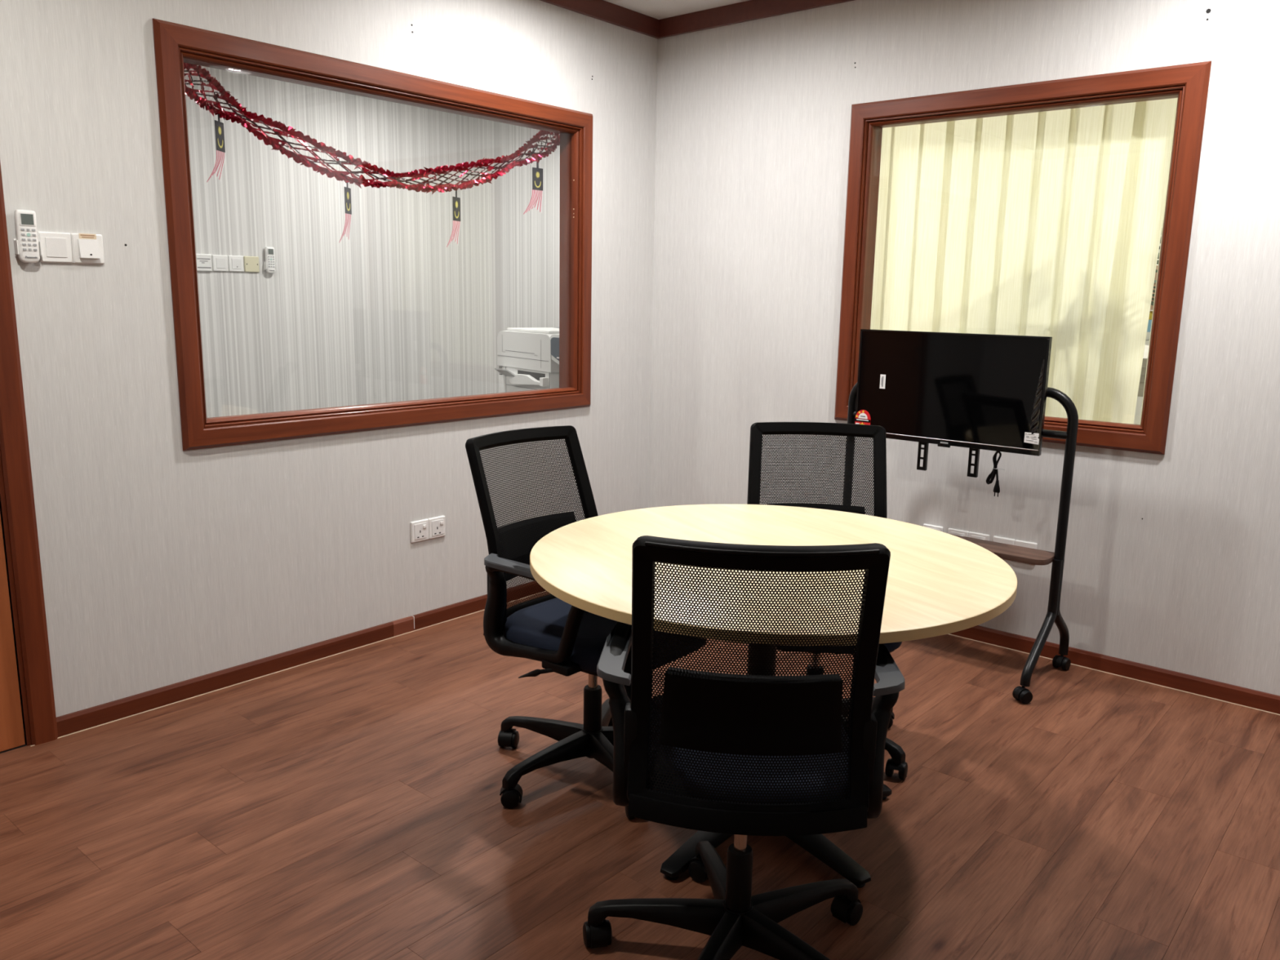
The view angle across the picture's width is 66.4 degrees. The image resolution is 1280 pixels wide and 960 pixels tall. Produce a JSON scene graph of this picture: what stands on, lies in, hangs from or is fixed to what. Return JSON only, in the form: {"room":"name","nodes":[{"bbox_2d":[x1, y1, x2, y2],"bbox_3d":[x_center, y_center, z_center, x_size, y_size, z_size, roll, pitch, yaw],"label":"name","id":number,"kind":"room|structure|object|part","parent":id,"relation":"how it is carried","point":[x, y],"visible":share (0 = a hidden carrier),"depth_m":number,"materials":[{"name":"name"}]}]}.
{"room":"office","nodes":[
{"label":"office","id":0,"kind":"room"},
{"bbox_2d":[0,744,26,753],"bbox_3d":[-1.122,0.359,5.446,2.000,0.050,9.000,10,14,39],"label":"floor","id":1,"kind":"structure","parent":0,"point":[18,747],"depth_m":3.00,"materials":[{"name":"wood"}]},
{"bbox_2d":[494,327,559,392],"bbox_3d":[-0.362,-0.263,5.485,0.675,1.185,0.735,-7,14,-37],"label":"photocopier","id":2,"kind":"object","parent":1,"relation":"on","point":[528,357],"visible":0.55,"depth_m":5.26,"materials":[{"name":"plastic"}]},
{"bbox_2d":[494,368,515,376],"bbox_3d":[-0.747,-0.597,5.420,0.055,0.040,0.140,-7,14,-37],"label":"tray","id":3,"kind":"object","parent":2,"relation":"on","point":[504,371],"depth_m":5.42,"materials":[{"name":"grey plastic"}]},
{"bbox_2d":[508,373,539,385],"bbox_3d":[-0.614,-0.537,5.273,0.026,0.063,0.348,-7,14,-37],"label":"tray","id":4,"kind":"object","parent":2,"relation":"on","point":[515,379],"depth_m":5.27,"materials":[{"name":"white plastic"}]},
{"bbox_2d":[539,377,547,386],"bbox_3d":[-0.505,-0.514,5.133,0.034,0.045,0.032,-7,14,-37],"label":"tray","id":5,"kind":"object","parent":2,"relation":"on","point":[544,380],"depth_m":5.12,"materials":[{"name":"white plastic"}]},
{"bbox_2d":[0,0,657,745],"bbox_3d":[-1.563,-0.562,3.066,0.101,2.634,5.100,10,14,39],"label":"wall","id":6,"kind":"structure","parent":0,"point":[162,564],"depth_m":3.28,"materials":[{"name":"paint"}]},
{"bbox_2d":[13,239,42,256],"bbox_3d":[-1.724,-0.653,2.755,0.026,0.048,0.062,10,14,39],"label":"remote holder","id":7,"kind":"object","parent":6,"relation":"attached to","point":[15,242],"visible":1,"depth_m":2.73,"materials":[{"name":"white plastic"}]},
{"bbox_2d":[13,209,39,262],"bbox_3d":[-1.721,-0.684,2.746,0.024,0.144,0.054,10,14,39],"label":"remote control","id":8,"kind":"object","parent":7,"relation":"in","point":[25,221],"visible":1,"depth_m":2.74,"materials":[{"name":"white plastic"}]},
{"bbox_2d":[0,162,57,751],"bbox_3d":[-2.125,-0.196,2.412,0.126,2.140,1.055,9,13,36],"label":"door","id":9,"kind":"structure","parent":6,"relation":"in","point":[16,489],"depth_m":2.85,"materials":[{"name":"brown wood"}]},
{"bbox_2d":[37,231,73,263],"bbox_3d":[-1.682,-0.669,2.814,0.011,0.086,0.085,10,14,39],"label":"light switch","id":10,"kind":"object","parent":6,"relation":"attached to","point":[56,247],"visible":1,"depth_m":2.81,"materials":[{"name":"white plastic"}]},
{"bbox_2d":[70,233,104,264],"bbox_3d":[-1.622,-0.680,2.876,0.021,0.086,0.085,10,14,39],"label":"light switch","id":11,"kind":"object","parent":6,"relation":"attached to","point":[86,248],"visible":1,"depth_m":2.87,"materials":[{"name":"white plastic"}]},
{"bbox_2d":[30,581,545,746],"bbox_3d":[-0.874,0.574,4.043,0.016,0.062,2.809,10,14,39],"label":"baseboard","id":12,"kind":"structure","parent":6,"relation":"attached to","point":[97,715],"depth_m":3.47,"materials":[{"name":"brown wood"}]},
{"bbox_2d":[152,17,592,450],"bbox_3d":[-0.890,-0.873,3.808,0.141,1.312,1.922,10,14,39],"label":"window","id":13,"kind":"structure","parent":6,"relation":"in","point":[175,44],"depth_m":3.52,"materials":[{"name":"brown wood"}]},
{"bbox_3d":[-1.446,-0.743,3.074,0.021,1.312,0.066,10,14,39],"label":"casing","id":14,"kind":"part","parent":13,"relation":"part of","materials":[{"name":"brown wood"}]},
{"bbox_2d":[183,62,559,194],"bbox_3d":[-0.951,-1.317,3.817,0.091,0.379,1.801,10,14,39],"label":"garland","id":15,"kind":"object","parent":13,"relation":"hanging from","point":[396,179],"visible":0.91,"depth_m":3.67},
{"bbox_2d":[206,112,225,182],"bbox_3d":[-1.421,-1.117,3.271,0.009,0.244,0.124,2,11,6],"label":"hanging ornament","id":16,"kind":"object","parent":15,"relation":"hanging from","point":[219,126],"visible":1,"depth_m":3.29,"materials":[{"name":"paper"}]},
{"bbox_2d":[339,177,351,241],"bbox_3d":[-1.109,-1.015,3.676,0.009,0.244,0.107,3,11,8],"label":"hanging ornament","id":17,"kind":"object","parent":15,"relation":"hanging from","point":[348,207],"visible":1,"depth_m":3.69,"materials":[{"name":"paper"}]},
{"bbox_2d":[446,190,460,247],"bbox_3d":[-0.776,-1.092,4.069,0.009,0.244,0.102,5,12,22],"label":"hanging ornament","id":18,"kind":"object","parent":15,"relation":"hanging from","point":[455,201],"visible":1,"depth_m":4.08,"materials":[{"name":"paper"}]},
{"bbox_2d":[523,161,542,214],"bbox_3d":[-0.480,-1.316,4.391,0.108,0.244,0.010,-9,15,-42],"label":"hanging ornament","id":19,"kind":"object","parent":15,"relation":"hanging from","point":[537,173],"visible":1,"depth_m":4.40,"materials":[{"name":"paper"}]},
{"bbox_3d":[-0.925,-1.484,3.731,0.020,0.084,1.922,10,14,39],"label":"casing","id":20,"kind":"part","parent":13,"relation":"part of","materials":[{"name":"brown wood"}]},
{"bbox_3d":[-0.833,-1.476,3.653,0.021,0.066,1.922,10,14,39],"label":"casing","id":21,"kind":"part","parent":13,"relation":"part of","materials":[{"name":"brown wood"}]},
{"bbox_3d":[-0.947,-0.278,3.961,0.020,0.084,1.922,10,14,39],"label":"casing","id":22,"kind":"part","parent":13,"relation":"part of","materials":[{"name":"brown wood"}]},
{"bbox_3d":[-0.855,-0.253,3.886,0.021,0.066,1.922,10,14,39],"label":"casing","id":23,"kind":"part","parent":13,"relation":"part of","materials":[{"name":"brown wood"}]},
{"bbox_3d":[-0.340,-1.002,4.535,0.020,1.312,0.084,10,14,39],"label":"casing","id":24,"kind":"part","parent":13,"relation":"part of","materials":[{"name":"brown wood"}]},
{"bbox_3d":[-0.243,-0.987,4.465,0.021,1.312,0.066,10,14,39],"label":"casing","id":25,"kind":"part","parent":13,"relation":"part of","materials":[{"name":"brown wood"}]},
{"bbox_2d":[409,515,445,542],"bbox_3d":[-0.860,0.201,3.982,0.015,0.086,0.171,10,14,39],"label":"wall socket","id":26,"kind":"object","parent":6,"relation":"attached to","point":[433,527],"visible":1,"depth_m":3.98,"materials":[{"name":"white plastic"}]},
{"bbox_3d":[-0.890,0.206,3.952,0.009,0.086,0.085,10,14,39],"label":"plate","id":27,"kind":"part","parent":26,"relation":"part of","materials":[{"name":"white plastic"}]},
{"bbox_3d":[-0.834,0.195,4.016,0.009,0.086,0.085,10,14,39],"label":"plate","id":28,"kind":"part","parent":26,"relation":"part of","materials":[{"name":"white plastic"}]},
{"bbox_2d":[539,0,660,39],"bbox_3d":[-1.527,-1.802,2.751,0.022,0.079,5.000,10,14,39],"label":"trim","id":29,"kind":"structure","parent":6,"relation":"attached to","point":[602,10],"depth_m":4.37,"materials":[{"name":"brown wood"}]},
{"bbox_2d":[183,65,559,417],"bbox_3d":[-1.897,-1.115,5.858,0.100,2.664,9.000,10,14,39],"label":"wall","id":30,"kind":"structure","parent":0,"point":[385,312],"depth_m":5.95,"materials":[{"name":"paper"}]},
{"bbox_2d":[195,253,212,271],"bbox_3d":[-2.336,-1.163,5.234,0.013,0.090,0.088,10,14,39],"label":"plate","id":31,"kind":"object","parent":30,"relation":"attached to","point":[204,263],"visible":0.89,"depth_m":5.23,"materials":[{"name":"white plastic"}]},
{"bbox_2d":[212,254,228,271],"bbox_3d":[-2.276,-1.176,5.304,0.011,0.086,0.085,10,14,39],"label":"light switch","id":32,"kind":"object","parent":30,"relation":"attached to","point":[220,263],"visible":1,"depth_m":5.30,"materials":[{"name":"white plastic"}]},
{"bbox_2d":[227,255,244,271],"bbox_3d":[-2.217,-1.188,5.370,0.013,0.086,0.085,10,14,39],"label":"light switch","id":33,"kind":"object","parent":30,"relation":"attached to","point":[235,262],"visible":1,"depth_m":5.37,"materials":[{"name":"white plastic"}]},
{"bbox_2d":[244,256,259,272],"bbox_3d":[-2.160,-1.200,5.439,0.010,0.086,0.085,10,14,39],"label":"blank plate","id":34,"kind":"object","parent":30,"relation":"attached to","point":[251,263],"visible":1,"depth_m":5.43,"materials":[{"name":"beige plastic"}]},
{"bbox_2d":[265,246,275,273],"bbox_3d":[-2.082,-1.238,5.506,0.024,0.144,0.054,10,14,39],"label":"remote control","id":35,"kind":"object","parent":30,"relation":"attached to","point":[269,251],"visible":1,"depth_m":5.50,"materials":[{"name":"white plastic"}]},
{"bbox_2d":[263,261,276,270],"bbox_3d":[-2.085,-1.208,5.514,0.026,0.048,0.062,10,14,39],"label":"remote holder","id":36,"kind":"object","parent":30,"relation":"attached to","point":[264,262],"visible":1,"depth_m":5.50,"materials":[{"name":"white plastic"}]},
{"bbox_2d":[0,591,1279,959],"bbox_3d":[0.131,1.073,1.821,4.500,0.050,5.000,10,14,39],"label":"floor","id":37,"kind":"structure","parent":0,"point":[348,805],"depth_m":2.55,"materials":[{"name":"brown wood"}]},
{"bbox_2d":[465,425,706,819],"bbox_3d":[-0.159,0.369,2.769,0.642,0.966,0.625,9,13,35],"label":"office chair","id":38,"kind":"object","parent":37,"relation":"on","point":[568,640],"visible":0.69,"depth_m":2.77,"materials":[{"name":"black plastic"}]},
{"bbox_3d":[-0.320,0.127,2.883,0.184,0.538,0.448,10,14,39],"label":"frame","id":39,"kind":"part","parent":38,"relation":"part of","materials":[{"name":"black plastic"}]},
{"bbox_3d":[-0.279,0.361,2.566,0.403,0.271,0.072,10,14,39],"label":"armrest","id":40,"kind":"part","parent":38,"relation":"part of","materials":[{"name":"black plastic"}]},
{"bbox_3d":[-0.199,0.501,2.580,0.234,0.059,0.106,-3,11,-18],"label":"lever","id":41,"kind":"part","parent":38,"relation":"part of","materials":[{"name":"black plastic"}]},
{"bbox_3d":[-0.286,0.742,2.915,0.296,0.076,0.050,7,12,27],"label":"leg","id":42,"kind":"part","parent":38,"relation":"part of","materials":[{"name":"black plastic"}]},
{"bbox_3d":[-0.257,0.778,2.725,0.296,0.076,0.050,-9,15,-44],"label":"leg","id":43,"kind":"part","parent":38,"relation":"part of","materials":[{"name":"black plastic"}]},
{"bbox_3d":[-0.064,0.787,2.695,0.050,0.076,0.296,-4,12,-26],"label":"leg","id":44,"kind":"part","parent":38,"relation":"part of","materials":[{"name":"black plastic"}]},
{"bbox_3d":[-0.096,0.414,2.744,0.490,0.074,0.451,10,14,39],"label":"seat","id":45,"kind":"part","parent":38,"relation":"part of","materials":[{"name":"blue fabric"}]},
{"bbox_3d":[-0.111,0.728,3.001,0.050,0.076,0.296,3,11,9],"label":"leg","id":46,"kind":"part","parent":38,"relation":"part of","materials":[{"name":"black plastic"}]},
{"bbox_3d":[0.026,0.757,2.865,0.296,0.076,0.050,-1,11,-9],"label":"leg","id":47,"kind":"part","parent":38,"relation":"part of","materials":[{"name":"black plastic"}]},
{"bbox_2d":[582,535,905,959],"bbox_3d":[0.192,0.526,1.977,0.632,0.966,0.658,2,11,4],"label":"office chair","id":48,"kind":"object","parent":37,"relation":"on","point":[740,755],"visible":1,"depth_m":1.76,"materials":[{"name":"black fabric"}]},
{"bbox_3d":[-0.030,0.470,2.021,0.072,0.271,0.403,2,11,4],"label":"armrest","id":49,"kind":"part","parent":48,"relation":"part of","materials":[{"name":"black plastic"}]},
{"bbox_3d":[0.038,0.911,2.055,0.296,0.076,0.050,2,11,8],"label":"leg","id":50,"kind":"part","parent":48,"relation":"part of","materials":[{"name":"black plastic"}]},
{"bbox_3d":[0.173,0.887,2.194,0.050,0.076,0.296,-1,11,-10],"label":"leg","id":51,"kind":"part","parent":48,"relation":"part of","materials":[{"name":"black plastic"}]},
{"bbox_3d":[0.130,0.945,1.887,0.050,0.076,0.296,6,12,25],"label":"leg","id":52,"kind":"part","parent":48,"relation":"part of","materials":[{"name":"black plastic"}]},
{"bbox_3d":[0.196,0.615,1.789,0.438,0.044,0.076,2,11,4],"label":"rail","id":53,"kind":"part","parent":48,"relation":"part of","materials":[{"name":"black plastic"}]},
{"bbox_3d":[0.215,0.551,2.057,0.451,0.074,0.490,2,11,4],"label":"seat","id":54,"kind":"part","parent":48,"relation":"part of","materials":[{"name":"black fabric"}]},
{"bbox_3d":[0.200,0.358,1.718,0.448,0.538,0.184,2,11,4],"label":"frame","id":55,"kind":"part","parent":48,"relation":"part of","materials":[{"name":"black plastic"}]},
{"bbox_3d":[0.322,0.942,1.921,0.296,0.076,0.050,11,15,43],"label":"leg","id":56,"kind":"part","parent":48,"relation":"part of","materials":[{"name":"black plastic"}]},
{"bbox_3d":[0.349,0.906,2.111,0.296,0.076,0.050,-5,12,-28],"label":"leg","id":57,"kind":"part","parent":48,"relation":"part of","materials":[{"name":"black plastic"}]},
{"bbox_3d":[0.458,0.484,1.991,0.072,0.271,0.403,2,11,4],"label":"armrest","id":58,"kind":"part","parent":48,"relation":"part of","materials":[{"name":"black plastic"}]},
{"bbox_2d":[529,503,1017,888],"bbox_3d":[0.316,0.542,2.559,1.198,0.722,1.198,10,14,39],"label":"round table","id":59,"kind":"object","parent":37,"relation":"on","point":[939,583],"visible":0.52,"depth_m":2.38,"materials":[{"name":"beige wood"}]},
{"bbox_2d":[746,422,907,779],"bbox_3d":[0.526,0.343,2.974,0.618,0.966,0.647,2,11,4],"label":"office chair","id":60,"kind":"object","parent":37,"relation":"on","point":[897,762],"visible":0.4,"depth_m":3.15,"materials":[{"name":"black fabric"}]},
{"bbox_3d":[0.565,0.090,3.158,0.448,0.538,0.184,2,11,4],"label":"frame","id":61,"kind":"part","parent":60,"relation":"part of","materials":[{"name":"black plastic"}]},
{"bbox_3d":[0.537,0.393,2.913,0.451,0.074,0.490,2,11,4],"label":"seat","id":62,"kind":"part","parent":60,"relation":"part of","materials":[{"name":"blue fabric"}]},
{"bbox_3d":[0.682,0.723,3.102,0.296,0.076,0.050,-5,12,-27],"label":"leg","id":63,"kind":"part","parent":60,"relation":"part of","materials":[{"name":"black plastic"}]},
{"bbox_3d":[0.653,0.759,2.913,0.296,0.076,0.050,11,15,43],"label":"leg","id":64,"kind":"part","parent":60,"relation":"part of","materials":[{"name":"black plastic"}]},
{"bbox_2d":[842,382,1078,703],"bbox_3d":[1.145,0.105,3.706,0.919,1.180,0.474,10,14,39],"label":"stand","id":65,"kind":"object","parent":37,"relation":"on","point":[1004,551],"visible":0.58,"depth_m":3.48,"materials":[{"name":"black metal"}]},
{"bbox_3d":[1.091,-0.265,3.716,0.034,0.458,0.033,10,14,39],"label":"mounting rail","id":66,"kind":"part","parent":65,"relation":"part of","materials":[{"name":"black metal"}]},
{"bbox_2d":[854,328,1052,497],"bbox_3d":[1.134,-0.254,3.634,0.717,0.581,0.036,10,14,39],"label":"television","id":67,"kind":"object","parent":65,"relation":"attached to","point":[988,392],"visible":0.97,"depth_m":3.58,"materials":[{"name":"black plastic"}]},
{"bbox_3d":[1.135,-0.337,3.618,0.717,0.413,0.020,10,14,39],"label":"casing","id":68,"kind":"part","parent":67,"relation":"part of","materials":[{"name":"black plastic"}]},
{"bbox_3d":[1.283,-0.050,3.544,0.048,0.138,0.014,10,14,39],"label":"power cord","id":69,"kind":"part","parent":67,"relation":"part of","materials":[{"name":"black plastic"}]},
{"bbox_3d":[1.242,-0.238,3.590,0.034,0.458,0.033,10,14,39],"label":"mounting rail","id":70,"kind":"part","parent":65,"relation":"part of","materials":[{"name":"black metal"}]},
{"bbox_2d":[950,533,1054,564],"bbox_3d":[1.153,0.229,3.743,0.825,0.020,0.154,10,14,39],"label":"shelf","id":71,"kind":"object","parent":65,"relation":"attached to","point":[1004,551],"depth_m":3.53,"materials":[{"name":"brown wood"}]},
{"bbox_3d":[1.413,0.498,3.440,0.033,0.407,0.257,10,14,39],"label":"leg","id":72,"kind":"part","parent":65,"relation":"part of","materials":[{"name":"black metal"}]},
{"bbox_3d":[1.553,0.470,3.603,0.033,0.406,0.195,10,14,39],"label":"leg","id":73,"kind":"part","parent":65,"relation":"part of","materials":[{"name":"black metal"}]},
{"bbox_2d":[604,0,749,19],"bbox_3d":[0.633,-2.012,3.581,7.000,0.100,9.300,10,14,39],"label":"ceiling","id":74,"kind":"structure","parent":0,"point":[657,9],"depth_m":4.37,"materials":[{"name":"paint"}]},
{"bbox_2d":[648,0,1279,695],"bbox_3d":[1.808,-0.580,3.482,4.500,2.634,0.101,10,14,39],"label":"wall","id":75,"kind":"structure","parent":0,"point":[1172,558],"depth_m":3.76,"materials":[{"name":"paint"}]},
{"bbox_2d":[658,0,854,38],"bbox_3d":[1.800,-1.825,3.190,4.478,0.079,0.022,10,14,39],"label":"trim","id":76,"kind":"structure","parent":75,"relation":"attached to","point":[751,10],"depth_m":4.33,"materials":[{"name":"brown wood"}]},
{"bbox_2d":[923,524,943,532],"bbox_3d":[1.213,0.231,4.061,0.085,0.086,0.015,10,14,39],"label":"wall socket","id":77,"kind":"object","parent":75,"relation":"attached to","point":[931,526],"visible":0.25,"depth_m":4.05,"materials":[{"name":"white plastic"}]},
{"bbox_2d":[947,528,990,540],"bbox_3d":[1.328,0.252,3.966,0.171,0.086,0.015,10,14,39],"label":"wall socket","id":78,"kind":"object","parent":75,"relation":"attached to","point":[950,531],"visible":0.3,"depth_m":3.96,"materials":[{"name":"white plastic"}]},
{"bbox_3d":[1.297,0.245,3.995,0.085,0.086,0.009,10,14,39],"label":"plate","id":79,"kind":"part","parent":78,"relation":"part of","materials":[{"name":"white plastic"}]},
{"bbox_3d":[1.363,0.257,3.941,0.085,0.086,0.009,10,14,39],"label":"plate","id":80,"kind":"part","parent":78,"relation":"part of","materials":[{"name":"white plastic"}]},
{"bbox_2d":[992,536,1037,564],"bbox_3d":[1.472,0.277,3.849,0.171,0.086,0.009,10,14,39],"label":"blank plate","id":81,"kind":"object","parent":75,"relation":"attached to","point":[996,539],"visible":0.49,"depth_m":3.84,"materials":[{"name":"white plastic"}]},
{"bbox_3d":[1.440,0.271,3.877,0.085,0.086,0.009,10,14,39],"label":"plate","id":82,"kind":"part","parent":81,"relation":"part of","materials":[{"name":"white plastic"}]},
{"bbox_3d":[1.505,0.283,3.822,0.085,0.086,0.009,10,14,39],"label":"plate","id":83,"kind":"part","parent":81,"relation":"part of","materials":[{"name":"white plastic"}]},
{"bbox_2d":[834,61,1211,454],"bbox_3d":[1.400,-0.829,3.791,1.314,1.310,0.141,10,14,39],"label":"window","id":84,"kind":"structure","parent":75,"relation":"in","point":[1188,83],"depth_m":3.52,"materials":[{"name":"brown wood"}]},
{"bbox_3d":[0.886,-0.905,4.141,0.066,1.310,0.021,10,14,39],"label":"casing","id":85,"kind":"part","parent":84,"relation":"part of","materials":[{"name":"brown wood"}]},
{"bbox_3d":[0.971,-0.919,4.226,0.084,1.310,0.020,10,14,39],"label":"casing","id":86,"kind":"part","parent":84,"relation":"part of","materials":[{"name":"brown wood"}]},
{"bbox_3d":[1.350,-0.210,3.862,1.314,0.066,0.021,10,14,39],"label":"casing","id":87,"kind":"part","parent":84,"relation":"part of","materials":[{"name":"brown wood"}]},
{"bbox_2d":[870,97,1177,424],"bbox_3d":[1.470,-0.891,3.862,1.380,1.470,0.078,10,14,39],"label":"vertical blind","id":88,"kind":"object","parent":84,"relation":"attached to","point":[1046,223],"visible":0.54,"depth_m":3.79,"materials":[{"name":"fabric"}]},
{"bbox_3d":[1.450,-1.438,3.721,1.314,0.084,0.020,10,14,39],"label":"casing","id":89,"kind":"part","parent":84,"relation":"part of","materials":[{"name":"brown wood"}]},
{"bbox_3d":[1.372,-1.431,3.629,1.314,0.066,0.021,10,14,39],"label":"casing","id":90,"kind":"part","parent":84,"relation":"part of","materials":[{"name":"brown wood"}]},
{"bbox_3d":[1.836,-0.737,3.350,0.066,1.310,0.021,10,14,39],"label":"casing","id":91,"kind":"part","parent":84,"relation":"part of","materials":[{"name":"brown wood"}]},
{"bbox_2d":[947,625,1279,715],"bbox_3d":[1.748,0.691,3.680,4.500,0.062,0.015,10,14,39],"label":"baseboard","id":92,"kind":"structure","parent":75,"relation":"attached to","point":[1234,694],"depth_m":3.60,"materials":[{"name":"brown wood"}]},
{"bbox_2d":[1142,235,1161,358],"bbox_3d":[3.564,-1.268,7.177,6.700,2.664,0.100,10,14,39],"label":"wall","id":93,"kind":"structure","parent":0,"point":[1146,347],"depth_m":7.08,"materials":[{"name":"paint"}]},
{"bbox_3d":[3.081,0.476,5.233,4.500,0.050,3.900,10,14,39],"label":"floor","id":94,"kind":"structure","parent":0,"visible":0},
{"bbox_2d":[1145,248,1159,345],"bbox_3d":[2.367,-0.439,4.624,0.904,1.950,0.404,10,14,39],"label":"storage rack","id":95,"kind":"object","parent":94,"relation":"on","point":[1147,341],"visible":0.02,"depth_m":4.40,"materials":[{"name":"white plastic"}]},
{"bbox_2d":[1133,395,1142,424],"bbox_3d":[2.362,-0.335,4.632,0.210,0.140,0.222,10,14,39],"label":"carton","id":96,"kind":"object","parent":95,"relation":"on","point":[1140,399],"visible":0.02,"depth_m":4.53,"materials":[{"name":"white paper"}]},
{"bbox_2d":[1137,358,1147,396],"bbox_3d":[2.370,-0.490,4.617,0.243,0.168,0.267,10,14,39],"label":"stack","id":97,"kind":"object","parent":96,"relation":"on","point":[1140,392],"visible":0.16,"depth_m":4.52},
{"bbox_2d":[1145,339,1149,345],"bbox_3d":[2.371,-0.650,4.583,0.900,0.020,0.400,10,14,39],"label":"shelf","id":98,"kind":"object","parent":95,"relation":"attached to","point":[1147,341],"depth_m":4.40,"materials":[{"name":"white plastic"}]},
{"bbox_2d":[1146,311,1152,339],"bbox_3d":[2.363,-0.722,4.551,0.210,0.130,0.200,10,14,39],"label":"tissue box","id":99,"kind":"object","parent":95,"relation":"on","point":[1148,329],"visible":0.05,"depth_m":4.46,"materials":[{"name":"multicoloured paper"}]},
{"bbox_2d":[1150,265,1158,310],"bbox_3d":[2.372,-0.889,4.534,0.220,0.200,0.190,10,14,39],"label":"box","id":100,"kind":"object","parent":99,"relation":"on","point":[1155,278],"visible":0.02,"depth_m":4.44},
{"bbox_2d":[1151,234,1161,305],"bbox_3d":[1.882,-0.255,4.166,0.974,1.742,0.664,10,14,39],"label":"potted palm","id":101,"kind":"object","parent":94,"relation":"on","point":[1153,291],"visible":0.02,"depth_m":4.08,"materials":[{"name":"plant"}]}
]}

